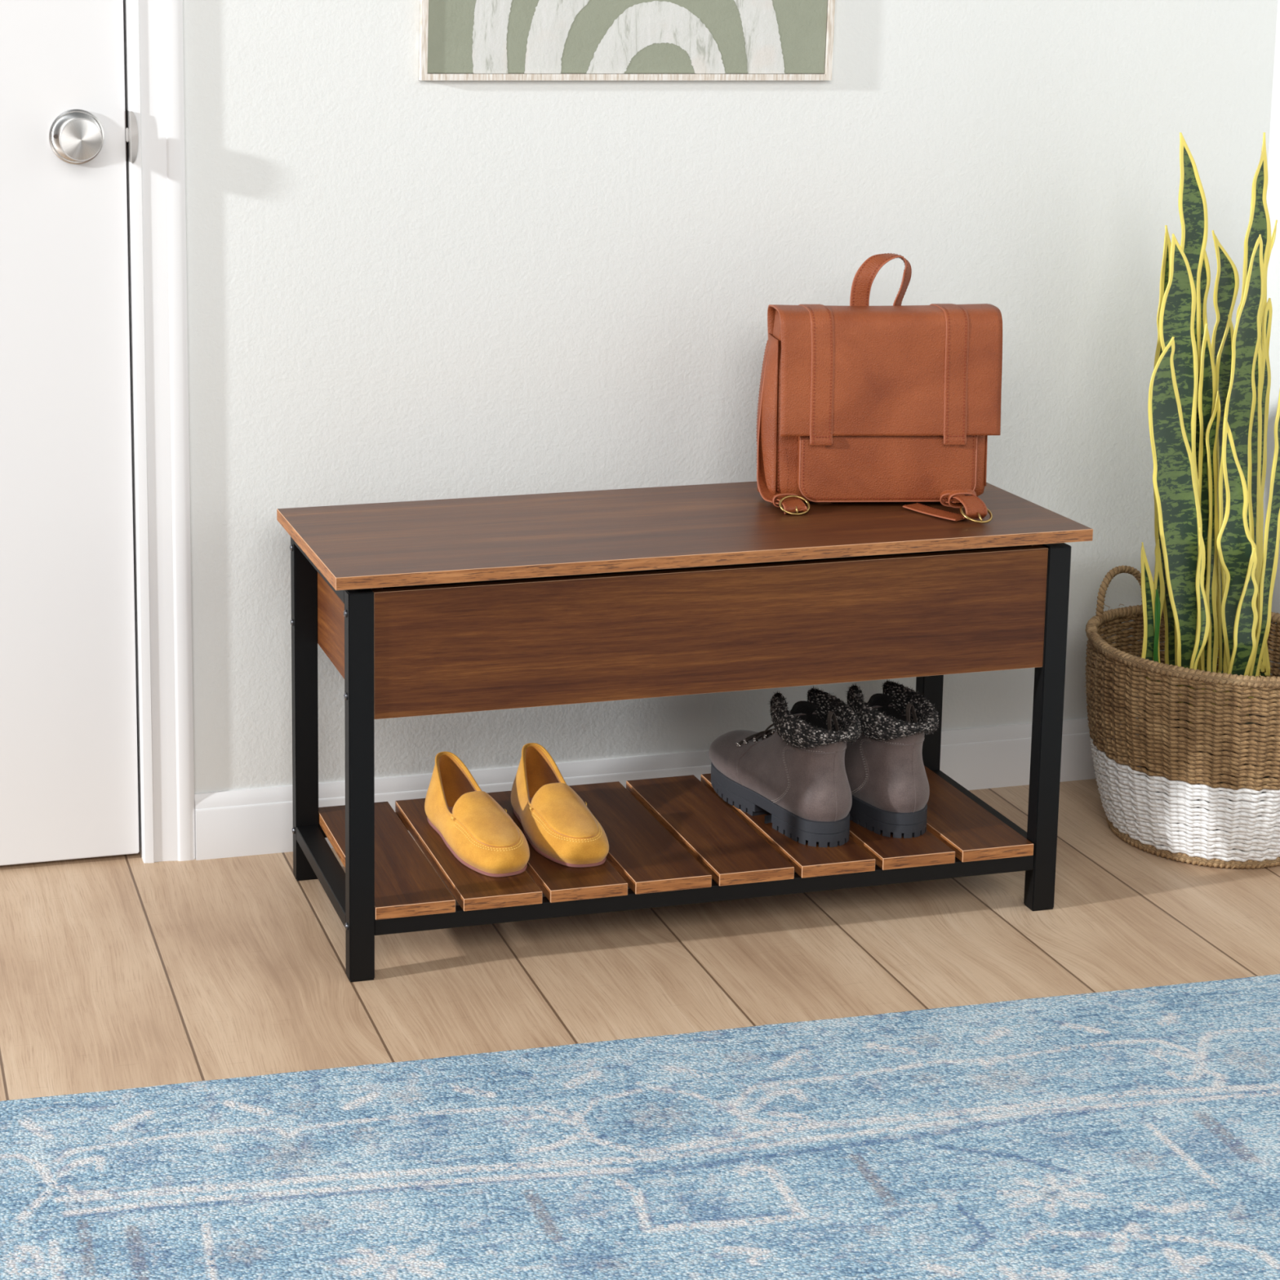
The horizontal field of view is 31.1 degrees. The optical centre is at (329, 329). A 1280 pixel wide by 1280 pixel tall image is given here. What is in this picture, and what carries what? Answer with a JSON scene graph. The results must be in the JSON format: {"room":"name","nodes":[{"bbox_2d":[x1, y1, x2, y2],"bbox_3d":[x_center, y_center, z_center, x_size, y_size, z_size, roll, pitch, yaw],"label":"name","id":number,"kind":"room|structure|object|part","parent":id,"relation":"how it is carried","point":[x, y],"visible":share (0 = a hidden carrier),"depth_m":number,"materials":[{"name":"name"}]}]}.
{"room":"home entryway","nodes":[
{"label":"home entryway","id":0,"kind":"room"},
{"bbox_2d":[0,774,1279,1101],"bbox_3d":[-0.164,1.138,0.938,4.444,0.060,4.720,-2,9,-12],"label":"floor","id":1,"kind":"structure","parent":0,"point":[119,971],"depth_m":2.86,"materials":[{"name":"brown wood"}]},
{"bbox_2d":[0,973,1279,1279],"bbox_3d":[0.496,0.928,2.009,2.319,0.008,1.300,-2,9,-11],"label":"area rug","id":2,"kind":"object","parent":1,"relation":"on","point":[1134,1134],"visible":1,"depth_m":2.36,"materials":[{"name":"blue carpet"}]},
{"bbox_2d":[276,481,1093,982],"bbox_3d":[0.457,0.507,3.016,1.000,0.522,0.362,-2,9,-12],"label":"storage bench","id":3,"kind":"object","parent":1,"relation":"on","point":[460,605],"visible":0.92,"depth_m":2.89,"materials":[{"name":"brown wood"}]},
{"bbox_3d":[-0.034,0.511,3.081,0.032,0.496,0.024,-2,9,-12],"label":"leg","id":4,"kind":"part","parent":3,"relation":"part of","materials":[{"name":"black metal"}]},
{"bbox_3d":[-0.001,0.301,2.888,0.030,0.020,0.299,-2,9,-12],"label":"rail","id":5,"kind":"part","parent":3,"relation":"part of","materials":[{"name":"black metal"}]},
{"bbox_3d":[0.001,0.713,2.954,0.030,0.019,0.299,-2,9,-12],"label":"rail","id":6,"kind":"part","parent":3,"relation":"part of","materials":[{"name":"black metal"}]},
{"bbox_3d":[0.024,0.369,2.904,0.014,0.162,0.310,-2,9,-12],"label":"panel","id":7,"kind":"part","parent":3,"relation":"part of","materials":[{"name":"brown wood"}]},
{"bbox_3d":[0.037,0.560,2.771,0.032,0.496,0.024,-2,9,-12],"label":"leg","id":8,"kind":"part","parent":3,"relation":"part of","materials":[{"name":"black metal"}]},
{"bbox_3d":[0.420,0.671,3.211,0.897,0.022,0.018,-2,9,-12],"label":"long rail","id":9,"kind":"part","parent":3,"relation":"part of","materials":[{"name":"metal"}]},
{"bbox_2d":[424,751,529,876],"bbox_3d":[0.194,0.636,2.987,0.096,0.088,0.250,-3,10,-17],"label":"loafer","id":10,"kind":"object","parent":3,"relation":"on","point":[482,835],"visible":1,"depth_m":2.95,"materials":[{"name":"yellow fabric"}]},
{"bbox_2d":[511,742,608,867],"bbox_3d":[0.300,0.631,3.015,0.096,0.088,0.250,-3,9,-15],"label":"loafer","id":11,"kind":"object","parent":3,"relation":"on","point":[557,823],"visible":1,"depth_m":2.97,"materials":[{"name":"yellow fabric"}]},
{"bbox_3d":[0.418,0.327,3.156,0.897,0.162,0.015,-2,9,-12],"label":"panel","id":12,"kind":"part","parent":3,"relation":"part of","materials":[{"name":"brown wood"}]},
{"bbox_3d":[0.456,0.257,2.974,1.000,0.016,0.358,-2,9,-12],"label":"lid","id":13,"kind":"part","parent":3,"relation":"part of","materials":[{"name":"brown wood"}]},
{"bbox_3d":[0.491,0.721,2.898,0.897,0.022,0.018,-2,9,-12],"label":"long rail","id":14,"kind":"part","parent":3,"relation":"part of","materials":[{"name":"black metal"}]},
{"bbox_3d":[0.490,0.378,2.843,0.897,0.160,0.015,-2,9,-12],"label":"panel","id":15,"kind":"part","parent":3,"relation":"part of","materials":[{"name":"brown wood"}]},
{"bbox_2d":[708,685,863,847],"bbox_3d":[0.622,0.570,3.078,0.112,0.186,0.290,-3,10,-19],"label":"boot","id":16,"kind":"object","parent":3,"relation":"on","point":[793,771],"visible":1,"depth_m":3.00,"materials":[{"name":"grey leather"}]},
{"bbox_2d":[755,253,1002,523],"bbox_3d":[0.737,0.070,3.034,0.320,0.331,0.217,2,9,13],"label":"leather backpack","id":17,"kind":"object","parent":3,"relation":"on","point":[859,402],"visible":1,"depth_m":3.01,"materials":[{"name":"brown leather"}]},
{"bbox_3d":[0.753,-0.061,3.067,0.088,0.084,0.026,-2,9,-14],"label":"handle","id":18,"kind":"part","parent":17,"relation":"part of","materials":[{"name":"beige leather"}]},
{"bbox_2d":[844,679,940,838],"bbox_3d":[0.730,0.566,3.107,0.110,0.185,0.291,-4,10,-20],"label":"boot","id":19,"kind":"object","parent":3,"relation":"on","point":[887,778],"visible":0.74,"depth_m":3.00,"materials":[{"name":"grey leather"}]},
{"bbox_3d":[0.873,0.474,3.281,0.032,0.496,0.024,-2,9,-12],"label":"leg","id":20,"kind":"part","parent":3,"relation":"part of","materials":[{"name":"black metal"}]},
{"bbox_3d":[0.910,0.677,3.155,0.030,0.019,0.299,-2,9,-12],"label":"rail","id":21,"kind":"part","parent":3,"relation":"part of","materials":[{"name":"black metal"}]},
{"bbox_3d":[0.885,0.335,3.095,0.014,0.162,0.310,-2,9,-12],"label":"panel","id":22,"kind":"part","parent":3,"relation":"part of","materials":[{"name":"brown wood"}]},
{"bbox_3d":[0.943,0.524,2.971,0.032,0.496,0.024,-2,9,-12],"label":"leg","id":23,"kind":"part","parent":3,"relation":"part of","materials":[{"name":"black metal"}]},
{"bbox_2d":[1084,565,1279,869],"bbox_3d":[1.271,0.553,3.231,0.367,0.358,0.368,2,9,13],"label":"woven basket","id":24,"kind":"object","parent":1,"relation":"on","point":[1134,814],"visible":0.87,"depth_m":3.12,"materials":[{"name":"brown wicker"}]},
{"bbox_3d":[1.177,0.392,3.360,0.108,0.081,0.020,-5,10,-28],"label":"handle","id":25,"kind":"part","parent":24,"relation":"part of","materials":[{"name":"brown wicker"}]},
{"bbox_2d":[1136,132,1279,840],"bbox_3d":[1.238,0.225,3.167,0.294,1.001,0.256,-1,9,-2],"label":"snake plant","id":26,"kind":"object","parent":24,"relation":"in","point":[1208,404],"visible":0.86,"depth_m":3.10,"materials":[{"name":"green plant"}]},
{"bbox_3d":[1.266,0.623,3.246,0.220,0.190,0.220,-2,9,-12],"label":"nursery pot","id":27,"kind":"part","parent":26,"relation":"part of","materials":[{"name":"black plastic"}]},
{"bbox_2d":[182,0,1277,793],"bbox_3d":[-0.674,-0.602,2.932,4.444,2.750,0.120,-2,9,-12],"label":"wall","id":28,"kind":"structure","parent":0,"point":[401,286],"depth_m":3.22,"materials":[{"name":"white paint"}]},
{"bbox_2d":[0,0,138,865],"bbox_3d":[-0.677,-0.248,2.922,0.842,2.038,0.096,-2,9,-12],"label":"door","id":29,"kind":"structure","parent":28,"relation":"in","point":[68,767],"depth_m":3.07,"materials":[{"name":"white"}]},
{"bbox_3d":[-0.330,-0.251,2.976,0.056,0.056,0.050,-2,9,-12],"label":"knob","id":30,"kind":"part","parent":29,"relation":"part of","materials":[{"name":"silver metal"}]},
{"bbox_3d":[-0.276,-0.261,3.039,0.001,0.067,0.028,-2,9,-12],"label":"latch plate","id":31,"kind":"part","parent":29,"relation":"part of","materials":[{"name":"silver metal"}]},
{"bbox_2d":[123,0,195,862],"bbox_3d":[-0.694,-0.294,2.970,0.998,2.130,0.132,-2,9,-12],"label":"trim","id":32,"kind":"structure","parent":28,"relation":"attached to","point":[153,31],"depth_m":3.08,"materials":[{"name":"white"}]},
{"bbox_3d":[-0.265,-0.258,3.026,0.010,0.069,0.042,-2,9,-12],"label":"strike plate","id":33,"kind":"part","parent":32,"relation":"part of","materials":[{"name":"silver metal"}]},
{"bbox_2d":[418,0,835,80],"bbox_3d":[0.421,-0.643,3.104,0.604,0.600,0.012,-1,9,-13],"label":"framed picture","id":34,"kind":"object","parent":28,"relation":"attached to","point":[460,40],"visible":1,"depth_m":3.14,"materials":[{"name":"green fabric"}]},
{"bbox_2d":[194,718,1139,860],"bbox_3d":[0.614,0.668,3.357,1.647,0.094,0.014,-2,9,-12],"label":"baseboard","id":35,"kind":"structure","parent":28,"relation":"attached to","point":[236,823],"depth_m":3.30,"materials":[{"name":"white paint"}]},
{"bbox_2d":[1262,0,1279,675],"bbox_3d":[1.962,-0.325,1.125,0.100,2.750,4.600,-2,9,-12],"label":"wall","id":36,"kind":"structure","parent":0,"point":[1273,197],"depth_m":3.39,"materials":[{"name":"white paint"}]}
]}

